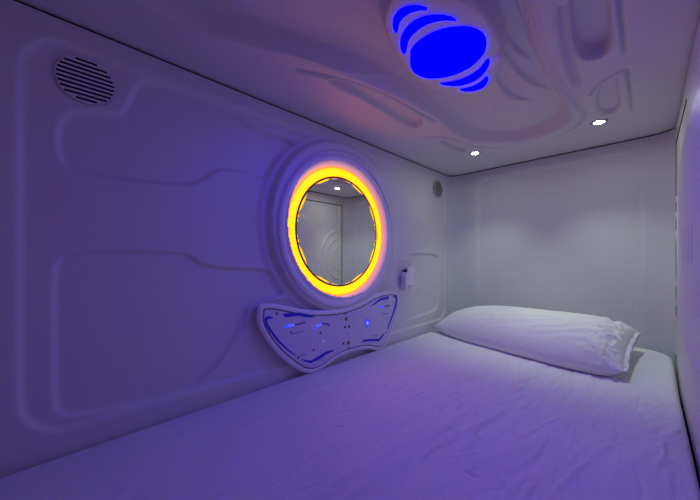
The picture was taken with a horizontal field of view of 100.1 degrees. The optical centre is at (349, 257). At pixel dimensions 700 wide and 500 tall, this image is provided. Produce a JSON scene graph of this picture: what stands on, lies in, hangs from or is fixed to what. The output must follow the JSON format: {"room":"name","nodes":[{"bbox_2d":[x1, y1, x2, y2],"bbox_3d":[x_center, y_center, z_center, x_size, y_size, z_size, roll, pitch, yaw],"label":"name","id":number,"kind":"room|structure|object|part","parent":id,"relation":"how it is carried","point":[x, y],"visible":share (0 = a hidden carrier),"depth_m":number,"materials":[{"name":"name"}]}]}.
{"room":"capsule hotel pod","nodes":[
{"label":"capsule hotel pod","id":0,"kind":"room"},
{"bbox_2d":[0,0,446,477],"bbox_3d":[-0.132,-0.028,1.275,2.280,1.103,0.066,0,0,-45],"label":"wall","id":1,"kind":"structure","parent":0,"point":[140,252],"depth_m":0.84,"materials":[{"name":"plastic"}]},
{"bbox_2d":[54,56,114,104],"bbox_3d":[-0.675,-0.452,0.750,0.115,0.115,0.008,0,0,-45],"label":"air vent","id":2,"kind":"object","parent":1,"relation":"in","point":[83,79],"visible":1,"depth_m":0.74,"materials":[{"name":"plastic"}]},
{"bbox_2d":[14,0,445,175],"bbox_3d":[-0.143,-0.592,1.287,2.280,0.038,0.024,0,0,-45],"label":"trim","id":3,"kind":"structure","parent":1,"relation":"attached to","point":[14,0],"depth_m":0.89,"materials":[{"name":"black rubber"}]},
{"bbox_2d":[256,291,398,372],"bbox_3d":[-0.035,0.320,1.341,0.844,0.313,0.037,0,0,-45],"label":"control panel","id":4,"kind":"object","parent":1,"relation":"attached to","point":[307,340],"visible":1,"depth_m":1.25,"materials":[{"name":"white plastic"}]},
{"bbox_2d":[277,155,390,306],"bbox_3d":[-0.033,-0.120,1.341,0.686,0.686,0.034,0,0,-45],"label":"mirror","id":5,"kind":"object","parent":1,"relation":"attached to","point":[339,221],"visible":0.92,"depth_m":1.32,"materials":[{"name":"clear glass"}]},
{"bbox_3d":[-0.042,-0.120,1.351,0.500,0.500,0.004,0,0,-44],"label":"glass","id":6,"kind":"part","parent":5,"relation":"part of","materials":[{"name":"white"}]},
{"bbox_2d":[401,267,413,288],"bbox_3d":[0.347,0.116,1.728,0.118,0.124,0.038,0,0,-45],"label":"wall hook","id":7,"kind":"object","parent":1,"relation":"attached to","point":[407,276],"visible":1,"depth_m":1.69,"materials":[{"name":"white plastic"}]},
{"bbox_3d":[0.317,0.130,1.696,0.030,0.096,0.034,0,0,-44],"label":"folding arm","id":8,"kind":"part","parent":7,"relation":"part of","materials":[{"name":"white plastic"}]},
{"bbox_3d":[0.356,0.108,1.751,0.073,0.108,0.018,0,0,-44],"label":"plate","id":9,"kind":"part","parent":7,"relation":"part of","materials":[{"name":"white plastic"}]},
{"bbox_2d":[433,181,441,196],"bbox_3d":[0.598,-0.469,1.993,0.110,0.110,0.010,0,0,-45],"label":"air vent","id":10,"kind":"object","parent":1,"relation":"in","point":[437,187],"visible":1,"depth_m":1.98,"materials":[{"name":"grey plastic"}]},
{"bbox_2d":[18,0,699,175],"bbox_3d":[0.275,-0.611,0.911,2.350,0.069,1.110,0,0,-45],"label":"ceiling","id":11,"kind":"structure","parent":0,"point":[556,68],"depth_m":0.89,"materials":[{"name":"plastic"}]},
{"bbox_2d":[392,3,489,91],"bbox_3d":[0.283,-0.587,0.852,0.470,0.007,0.220,0,0,-45],"label":"recessed light","id":12,"kind":"object","parent":11,"relation":"in","point":[447,51],"visible":1,"depth_m":0.81,"materials":[{"name":"blue plastic"}]},
{"bbox_2d":[393,5,426,32],"bbox_3d":[0.135,-0.586,0.708,0.052,0.005,0.096,0,0,-44],"label":"diffuser","id":13,"kind":"object","parent":12,"relation":"attached to","point":[405,10],"depth_m":0.71,"materials":[{"name":"blue plastic"}]},
{"bbox_2d":[400,14,455,53],"bbox_3d":[0.182,-0.586,0.754,0.081,0.005,0.160,0,0,-44],"label":"diffuser","id":14,"kind":"object","parent":12,"relation":"attached to","point":[412,27],"depth_m":0.75,"materials":[{"name":"blue plastic"}]},
{"bbox_2d":[410,26,485,78],"bbox_3d":[0.276,-0.586,0.844,0.212,0.005,0.216,0,0,-44],"label":"diffuser","id":15,"kind":"object","parent":12,"relation":"attached to","point":[447,51],"depth_m":0.83,"materials":[{"name":"blue plastic"}]},
{"bbox_2d":[440,58,488,85],"bbox_3d":[0.378,-0.586,0.944,0.082,0.005,0.162,0,0,-44],"label":"diffuser","id":16,"kind":"object","parent":12,"relation":"attached to","point":[475,75],"depth_m":0.94,"materials":[{"name":"blue plastic"}]},
{"bbox_2d":[460,76,487,91],"bbox_3d":[0.427,-0.586,0.995,0.058,0.005,0.096,0,0,-44],"label":"diffuser","id":17,"kind":"object","parent":12,"relation":"attached to","point":[482,83],"depth_m":0.99,"materials":[{"name":"blue plastic"}]},
{"bbox_2d":[469,151,480,154],"bbox_3d":[0.698,-0.586,1.636,0.062,0.008,0.062,0,0,-45],"label":"recessed light","id":18,"kind":"object","parent":11,"relation":"in","point":[473,152],"visible":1,"depth_m":1.63,"materials":[{"name":"white plastic"}]},
{"bbox_2d":[590,119,607,125],"bbox_3d":[1.073,-0.586,1.263,0.062,0.008,0.062,0,0,-45],"label":"recessed light","id":19,"kind":"object","parent":11,"relation":"in","point":[600,121],"visible":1,"depth_m":1.26,"materials":[{"name":"white plastic"}]},
{"bbox_2d":[447,128,675,370],"bbox_3d":[1.092,-0.028,1.714,0.080,1.103,1.086,0,0,-45],"label":"wall","id":20,"kind":"structure","parent":0,"point":[592,231],"depth_m":1.60,"materials":[{"name":"plastic"}]},
{"bbox_2d":[449,130,670,176],"bbox_3d":[1.100,-0.592,1.722,0.078,0.038,1.134,0,0,-45],"label":"trim","id":21,"kind":"structure","parent":20,"relation":"attached to","point":[670,130],"depth_m":1.63,"materials":[{"name":"black rubber"}]},
{"bbox_2d":[674,17,699,476],"bbox_3d":[0.627,-0.028,0.503,2.280,1.103,0.022,0,0,-44],"label":"wall","id":22,"kind":"structure","parent":0,"point":[687,320],"depth_m":0.81,"materials":[{"name":"plastic"}]},
{"bbox_2d":[676,99,686,142],"bbox_3d":[1.254,-0.026,1.110,0.505,0.961,0.006,0,0,-45],"label":"trim","id":23,"kind":"structure","parent":22,"relation":"attached to","point":[686,99],"depth_m":1.06,"materials":[{"name":"black rubber"}]},
{"bbox_2d":[679,392,699,488],"bbox_3d":[0.288,0.634,0.923,2.385,0.020,1.156,0,0,-45],"label":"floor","id":24,"kind":"structure","parent":0,"point":[686,425],"depth_m":0.98,"materials":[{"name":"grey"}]},
{"bbox_3d":[0.280,0.555,0.915,2.282,0.137,1.056,0,0,-45],"label":"mattress","id":25,"kind":"object","parent":24,"relation":"on","visible":0},
{"bbox_2d":[0,330,699,499],"bbox_3d":[0.280,0.528,0.915,2.302,0.199,1.076,0,0,-45],"label":"sheet","id":26,"kind":"object","parent":25,"relation":"on","point":[434,415],"visible":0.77,"depth_m":0.76,"materials":[{"name":"white fabric"}]},
{"bbox_2d":[434,305,640,375],"bbox_3d":[0.879,0.370,1.572,0.374,0.200,0.937,0,0,-40],"label":"pillow","id":27,"kind":"object","parent":26,"relation":"on","point":[591,344],"visible":1,"depth_m":1.34,"materials":[{"name":"fabric"}]}
]}

